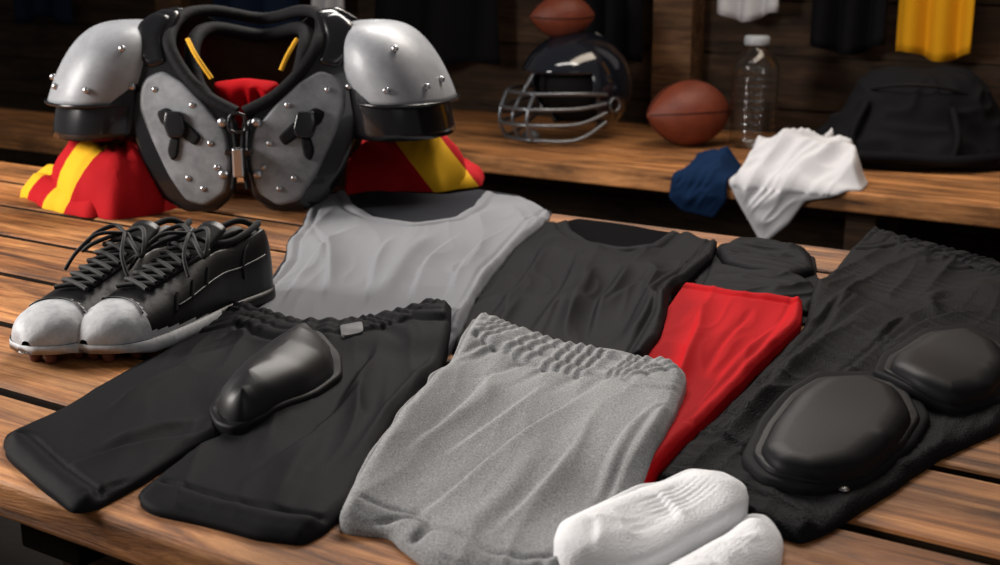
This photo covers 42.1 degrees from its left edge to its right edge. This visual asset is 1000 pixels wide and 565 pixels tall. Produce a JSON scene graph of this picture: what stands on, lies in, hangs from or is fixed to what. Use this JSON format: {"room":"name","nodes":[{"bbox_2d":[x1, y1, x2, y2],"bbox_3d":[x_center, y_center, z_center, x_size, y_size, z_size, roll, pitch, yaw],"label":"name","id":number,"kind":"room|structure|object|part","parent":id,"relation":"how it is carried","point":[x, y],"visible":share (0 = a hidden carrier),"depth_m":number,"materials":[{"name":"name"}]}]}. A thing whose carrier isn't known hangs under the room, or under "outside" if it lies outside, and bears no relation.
{"room":"changing room","nodes":[
{"label":"changing room","id":0,"kind":"room"},
{"bbox_2d":[0,516,62,564],"bbox_3d":[-1.000,0.354,3.445,16.000,0.050,11.500,0,14,0],"label":"floor","id":1,"kind":"structure","parent":0,"point":[12,550],"depth_m":2.61,"materials":[{"name":"concrete"}]},
{"bbox_2d":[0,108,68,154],"bbox_3d":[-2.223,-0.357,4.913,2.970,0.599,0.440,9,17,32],"label":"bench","id":2,"kind":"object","parent":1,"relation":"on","point":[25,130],"visible":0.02,"depth_m":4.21,"materials":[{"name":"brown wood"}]},
{"bbox_2d":[155,0,704,126],"bbox_3d":[0.200,-1.598,4.316,3.889,2.099,0.099,9,17,32],"label":"locker post","id":3,"kind":"object","parent":1,"relation":"on","point":[678,25],"visible":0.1,"depth_m":4.23,"materials":[{"name":"brown wood"}]},
{"bbox_2d":[0,162,999,564],"bbox_3d":[0.160,0.438,1.495,5.600,0.749,1.210,9,17,32],"label":"wooden table","id":4,"kind":"object","parent":1,"relation":"on","point":[949,513],"visible":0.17,"depth_m":1.06,"materials":[{"name":"brown wood"}]},
{"bbox_3d":[-0.349,0.542,1.284,0.080,0.653,0.080,9,17,32],"label":"leg","id":5,"kind":"part","parent":4,"relation":"part of","materials":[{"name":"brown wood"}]},
{"bbox_2d":[20,139,178,219],"bbox_3d":[-0.692,-0.216,2.279,0.337,0.130,0.420,0,14,0],"label":"jersey","id":6,"kind":"object","parent":4,"relation":"on","point":[109,180],"visible":0.66,"depth_m":2.13,"materials":[{"name":"red fabric"}]},
{"bbox_2d":[9,217,195,363],"bbox_3d":[-0.435,-0.003,1.472,0.108,0.117,0.303,5,15,20],"label":"cleat","id":7,"kind":"object","parent":4,"relation":"on","point":[49,327],"visible":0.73,"depth_m":1.41,"materials":[{"name":"black leather"}]},
{"bbox_2d":[77,218,275,362],"bbox_3d":[-0.363,-0.003,1.471,0.108,0.117,0.303,7,16,26],"label":"cleat","id":8,"kind":"object","parent":4,"relation":"on","point":[194,281],"visible":0.99,"depth_m":1.44,"materials":[{"name":"black leather"}]},
{"bbox_2d":[3,298,451,544],"bbox_3d":[-0.241,0.092,1.256,0.347,0.040,0.602,3,15,11],"label":"shorts","id":9,"kind":"object","parent":4,"relation":"on","point":[289,478],"visible":0.81,"depth_m":1.13,"materials":[{"name":"black fabric"}]},
{"bbox_2d":[209,323,342,435],"bbox_3d":[-0.207,0.080,1.255,0.101,0.048,0.264,3,15,12],"label":"cup","id":10,"kind":"object","parent":9,"relation":"on","point":[300,364],"visible":1,"depth_m":1.19,"materials":[{"name":"black plastic"}]},
{"bbox_2d":[340,321,362,337],"bbox_3d":[-0.159,0.051,1.396,0.024,0.009,0.034,-3,15,-10],"label":"label","id":11,"kind":"object","parent":9,"relation":"on","point":[356,328],"visible":1,"depth_m":1.39,"materials":[{"name":"grey fabric"}]},
{"bbox_2d":[44,5,459,211],"bbox_3d":[-0.422,-0.308,2.237,0.706,0.328,0.342,0,14,0],"label":"pads","id":12,"kind":"object","parent":4,"relation":"on","point":[206,103],"visible":0.99,"depth_m":2.12,"materials":[{"name":"black plastic"}]},
{"bbox_2d":[258,189,551,355],"bbox_3d":[-0.113,-0.057,1.860,0.429,0.029,1.024,0,14,0],"label":"shirt","id":13,"kind":"object","parent":4,"relation":"on","point":[365,253],"visible":0.84,"depth_m":1.81,"materials":[{"name":"grey fabric"}]},
{"bbox_2d":[344,136,484,194],"bbox_3d":[-0.163,-0.258,2.441,0.266,0.130,0.351,0,14,0],"label":"jersey","id":14,"kind":"object","parent":4,"relation":"on","point":[436,164],"visible":0.76,"depth_m":2.34,"materials":[{"name":"red fabric"}]},
{"bbox_2d":[340,312,686,564],"bbox_3d":[0.033,0.118,1.163,0.249,0.035,0.600,3,15,12],"label":"shorts","id":15,"kind":"object","parent":4,"relation":"on","point":[523,432],"visible":0.94,"depth_m":1.08,"materials":[{"name":"grey fabric"}]},
{"bbox_2d":[453,219,716,356],"bbox_3d":[0.132,-0.017,1.699,0.291,0.032,0.778,3,15,10],"label":"shirt","id":16,"kind":"object","parent":4,"relation":"on","point":[609,285],"visible":0.8,"depth_m":1.65,"materials":[{"name":"black fabric"}]},
{"bbox_2d":[553,469,748,564],"bbox_3d":[0.110,0.173,0.957,0.086,0.031,0.210,14,20,43],"label":"sock","id":17,"kind":"object","parent":4,"relation":"on","point":[662,522],"visible":1,"depth_m":0.94,"materials":[{"name":"white fabric"}]},
{"bbox_2d":[644,283,801,482],"bbox_3d":[0.214,0.080,1.329,0.163,0.026,0.646,4,15,16],"label":"cloth","id":18,"kind":"object","parent":4,"relation":"on","point":[721,339],"visible":0.7,"depth_m":1.38,"materials":[{"name":"red fabric"}]},
{"bbox_2d":[668,514,782,564],"bbox_3d":[0.149,0.193,0.899,0.061,0.021,0.165,14,20,42],"label":"sock","id":19,"kind":"object","parent":4,"relation":"on","point":[755,540],"visible":1,"depth_m":0.91,"materials":[{"name":"white fabric"}]},
{"bbox_2d":[695,237,818,325],"bbox_3d":[0.339,-0.017,1.709,0.182,0.026,0.448,1,14,6],"label":"shirt","id":20,"kind":"object","parent":4,"relation":"on","point":[750,264],"visible":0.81,"depth_m":1.71,"materials":[{"name":"black fabric"}]},
{"bbox_2d":[658,226,999,543],"bbox_3d":[0.471,0.049,1.440,0.304,0.032,1.140,6,16,24],"label":"pants","id":21,"kind":"object","parent":4,"relation":"on","point":[889,288],"depth_m":1.37,"materials":[{"name":"black fabric"}]},
{"bbox_2d":[741,371,929,495],"bbox_3d":[0.302,0.117,1.140,0.128,0.032,0.313,8,16,28],"label":"knee pad","id":22,"kind":"object","parent":21,"relation":"on","point":[829,430],"visible":0.98,"depth_m":1.08,"materials":[{"name":"black plastic"}]},
{"bbox_3d":[0.268,0.161,1.015,0.010,0.003,0.010,0,14,0],"label":"snap button","id":23,"kind":"part","parent":21,"relation":"part of","materials":[{"name":"silver metal"}]},
{"bbox_2d":[873,324,999,414],"bbox_3d":[0.457,0.073,1.313,0.135,0.030,0.285,9,17,32],"label":"knee pad","id":24,"kind":"object","parent":21,"relation":"on","point":[952,369],"visible":1,"depth_m":1.24,"materials":[{"name":"black plastic"}]},
{"bbox_2d":[0,0,999,261],"bbox_3d":[1.150,-1.180,3.868,11.500,2.712,0.043,9,17,32],"label":"wall","id":25,"kind":"structure","parent":0,"point":[814,84],"depth_m":4.44,"materials":[{"name":"brown wood"}]},
{"bbox_3d":[1.130,-1.360,3.791,11.500,0.100,0.029,9,17,32],"label":"rail","id":26,"kind":"object","parent":25,"relation":"attached to","visible":0},
{"bbox_2d":[13,0,72,22],"bbox_3d":[-2.050,-1.525,5.819,0.355,0.724,0.097,9,17,32],"label":"shirt","id":27,"kind":"object","parent":26,"relation":"hanging from","point":[61,11],"visible":1,"depth_m":5.86,"materials":[{"name":"blue fabric"}]},
{"bbox_2d":[213,0,300,28],"bbox_3d":[-0.969,-1.334,5.128,0.463,0.767,0.112,9,17,32],"label":"shirt","id":28,"kind":"object","parent":26,"relation":"hanging from","point":[262,6],"visible":0.33,"depth_m":5.19,"materials":[{"name":"blue fabric"}]},
{"bbox_2d":[311,0,343,8],"bbox_3d":[-0.644,-1.331,4.923,0.165,0.646,0.089,9,17,32],"label":"towel","id":29,"kind":"object","parent":26,"relation":"hanging from","point":[321,4],"visible":0.48,"depth_m":4.96,"materials":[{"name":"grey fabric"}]},
{"bbox_2d":[375,0,499,65],"bbox_3d":[-0.229,-1.185,4.666,0.575,0.849,0.112,9,17,32],"label":"jacket","id":30,"kind":"object","parent":26,"relation":"hanging from","point":[459,31],"visible":0.69,"depth_m":4.67,"materials":[{"name":"black fabric"}]},
{"bbox_2d":[584,0,642,61],"bbox_3d":[0.384,-1.105,4.276,0.223,0.774,0.106,9,17,32],"label":"hoodie","id":31,"kind":"object","parent":26,"relation":"hanging from","point":[620,22],"visible":0.7,"depth_m":4.29,"materials":[{"name":"black fabric"}]},
{"bbox_2d":[717,0,778,21],"bbox_3d":[0.785,-1.116,4.008,0.213,0.612,0.097,9,17,32],"label":"towel","id":32,"kind":"object","parent":26,"relation":"hanging from","point":[741,10],"visible":1,"depth_m":4.04,"materials":[{"name":"grey fabric"}]},
{"bbox_2d":[810,0,887,55],"bbox_3d":[1.053,-1.030,3.843,0.244,0.704,0.106,9,17,32],"label":"jersey","id":33,"kind":"object","parent":26,"relation":"hanging from","point":[844,27],"visible":1,"depth_m":3.88,"materials":[{"name":"black fabric"}]},
{"bbox_2d":[896,0,974,61],"bbox_3d":[1.268,-0.994,3.713,0.224,0.710,0.097,9,17,32],"label":"jersey","id":34,"kind":"object","parent":26,"relation":"hanging from","point":[936,30],"visible":1,"depth_m":3.75,"materials":[{"name":"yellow fabric"}]},
{"bbox_2d":[336,109,999,250],"bbox_3d":[2.011,0.127,3.015,6.200,0.599,0.882,9,17,32],"label":"bench","id":35,"kind":"object","parent":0,"point":[912,203],"depth_m":3.57,"materials":[{"name":"brown wood"}]},
{"bbox_2d":[498,31,632,143],"bbox_3d":[0.205,-0.610,4.014,0.464,0.330,0.332,-11,18,-37],"label":"helmet","id":36,"kind":"object","parent":35,"relation":"on","point":[584,78],"visible":0.93,"depth_m":3.92,"materials":[{"name":"black plastic"}]},
{"bbox_2d":[530,0,594,36],"bbox_3d":[0.190,-0.816,3.968,0.210,0.139,0.132,-4,-25,-15],"label":"football","id":37,"kind":"object","parent":36,"relation":"on","point":[554,18],"depth_m":3.92,"materials":[{"name":"brown leather"}]},
{"bbox_2d":[646,79,730,146],"bbox_3d":[0.566,-0.507,3.887,0.227,0.198,0.227,5,15,20],"label":"football","id":38,"kind":"object","parent":35,"relation":"on","point":[689,112],"visible":1,"depth_m":3.81,"materials":[{"name":"leather"}]},
{"bbox_2d":[669,146,741,216],"bbox_3d":[0.544,-0.271,3.415,0.162,0.175,0.175,9,17,32],"label":"towel","id":39,"kind":"object","parent":35,"relation":"on","point":[700,188],"visible":0.96,"depth_m":3.36,"materials":[{"name":"blue fabric"}]},
{"bbox_2d":[729,35,778,148],"bbox_3d":[0.754,-0.565,3.851,0.138,0.327,0.138,0,14,0],"label":"water bottle","id":40,"kind":"object","parent":35,"relation":"on","point":[755,70],"visible":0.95,"depth_m":3.80,"materials":[{"name":"clear plastic"}]},
{"bbox_2d":[729,127,867,238],"bbox_3d":[0.787,-0.252,3.329,0.334,0.286,0.292,9,17,32],"label":"shirt","id":41,"kind":"object","parent":35,"relation":"on","point":[788,169],"visible":1,"depth_m":3.25,"materials":[{"name":"fabric"}]},
{"bbox_2d":[815,66,999,171],"bbox_3d":[1.123,-0.465,3.584,0.656,0.261,0.417,5,15,19],"label":"duffel bag","id":42,"kind":"object","parent":35,"relation":"on","point":[894,117],"visible":0.98,"depth_m":3.47,"materials":[{"name":"black fabric"}]}
]}

